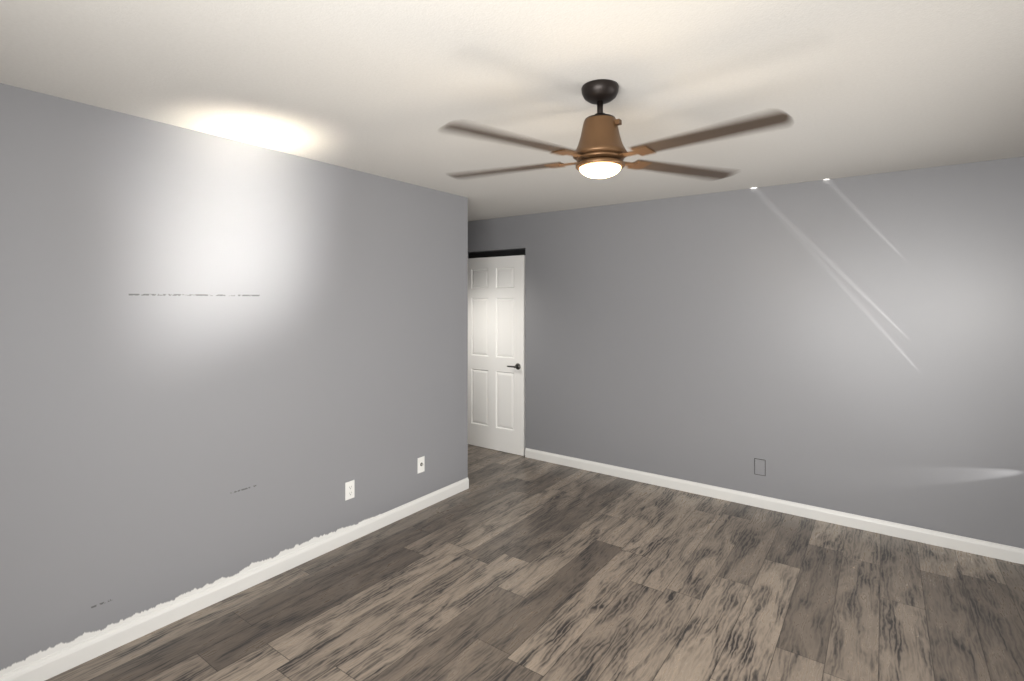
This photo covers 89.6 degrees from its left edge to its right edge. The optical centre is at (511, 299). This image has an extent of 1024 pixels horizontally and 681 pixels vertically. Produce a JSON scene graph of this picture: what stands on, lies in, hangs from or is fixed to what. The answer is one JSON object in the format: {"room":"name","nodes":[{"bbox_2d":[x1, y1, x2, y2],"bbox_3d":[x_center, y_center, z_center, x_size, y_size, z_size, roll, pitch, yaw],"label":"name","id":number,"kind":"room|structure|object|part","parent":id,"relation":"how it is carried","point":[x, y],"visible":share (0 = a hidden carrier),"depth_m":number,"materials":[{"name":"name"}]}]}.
{"room":"empty bedroom","nodes":[
{"label":"empty bedroom","id":0,"kind":"room"},
{"bbox_2d":[0,83,467,675],"bbox_3d":[-1.518,0.360,2.852,0.120,2.440,3.750,0,0,36],"label":"wall","id":1,"kind":"structure","parent":0,"point":[222,359],"depth_m":2.61,"materials":[{"name":"grey paint"}]},
{"bbox_2d":[0,477,468,680],"bbox_3d":[-1.464,1.535,2.813,0.013,0.090,3.750,0,0,36],"label":"baseboard","id":2,"kind":"structure","parent":1,"relation":"attached to","point":[59,662],"depth_m":2.65,"materials":[{"name":"white"}]},
{"bbox_2d":[345,480,354,500],"bbox_3d":[-1.059,1.245,3.378,0.008,0.115,0.070,0,0,36],"label":"duplex electrical outlet","id":3,"kind":"object","parent":1,"relation":"attached to","point":[349,489],"visible":1,"depth_m":3.37,"materials":[{"name":"white plastic"}]},
{"bbox_2d":[418,456,424,472],"bbox_3d":[-0.679,1.245,3.893,0.021,0.115,0.070,0,0,36],"label":"outlet","id":4,"kind":"object","parent":1,"relation":"attached to","point":[421,464],"visible":1,"depth_m":3.90,"materials":[{"name":"white plastic"}]},
{"bbox_2d":[469,249,524,257],"bbox_3d":[-0.135,0.360,5.559,0.955,2.440,0.020,0,0,36],"label":"door frame","id":5,"kind":"structure","parent":0,"point":[497,253],"depth_m":5.56,"materials":[{"name":"black"}]},
{"bbox_2d":[0,0,1023,220],"bbox_3d":[-0.082,-0.910,2.432,5.140,0.100,4.990,0,0,36],"label":"ceiling","id":6,"kind":"structure","parent":0,"point":[391,88],"depth_m":2.01,"materials":[{"name":"paint"}]},
{"bbox_2d":[442,79,790,179],"bbox_3d":[0.342,-0.677,2.059,1.385,0.366,1.284,0,0,36],"label":"ceiling fan","id":7,"kind":"object","parent":6,"relation":"hanging from","point":[600,152],"visible":1,"depth_m":2.00,"materials":[{"name":"brown metal"}]},
{"bbox_2d":[45,444,1023,680],"bbox_3d":[-0.082,1.630,2.432,5.140,0.100,4.990,0,0,36],"label":"floor","id":8,"kind":"structure","parent":0,"point":[505,566],"depth_m":2.69,"materials":[{"name":"laminate"}]},
{"bbox_2d":[468,156,1023,548],"bbox_3d":[1.404,0.360,4.363,4.750,2.440,0.120,0,0,36],"label":"wall","id":9,"kind":"structure","parent":0,"point":[853,345],"depth_m":3.77,"materials":[{"name":"grey paint"}]},
{"bbox_2d":[468,255,524,455],"bbox_3d":[-0.220,0.561,5.438,0.810,2.030,0.098,0,0,36],"label":"door","id":10,"kind":"structure","parent":9,"relation":"in","point":[496,353],"depth_m":5.42,"materials":[{"name":"white wood"}]},
{"bbox_3d":[0.015,0.676,5.247,0.135,0.064,0.063,0,0,36],"label":"knob","id":11,"kind":"part","parent":10,"relation":"part of","materials":[{"name":"black metal"}]},
{"bbox_2d":[754,458,765,475],"bbox_3d":[1.890,1.275,3.935,0.078,0.123,0.007,0,0,36],"label":"outlet","id":12,"kind":"object","parent":9,"relation":"attached to","point":[759,466],"visible":1,"depth_m":3.93,"materials":[{"name":"grey paint"}]},
{"bbox_2d":[525,448,1023,564],"bbox_3d":[1.713,1.535,4.058,3.890,0.090,0.013,0,0,36],"label":"baseboard","id":13,"kind":"structure","parent":9,"relation":"attached to","point":[973,546],"depth_m":3.75,"materials":[{"name":"white wood"}]}
]}

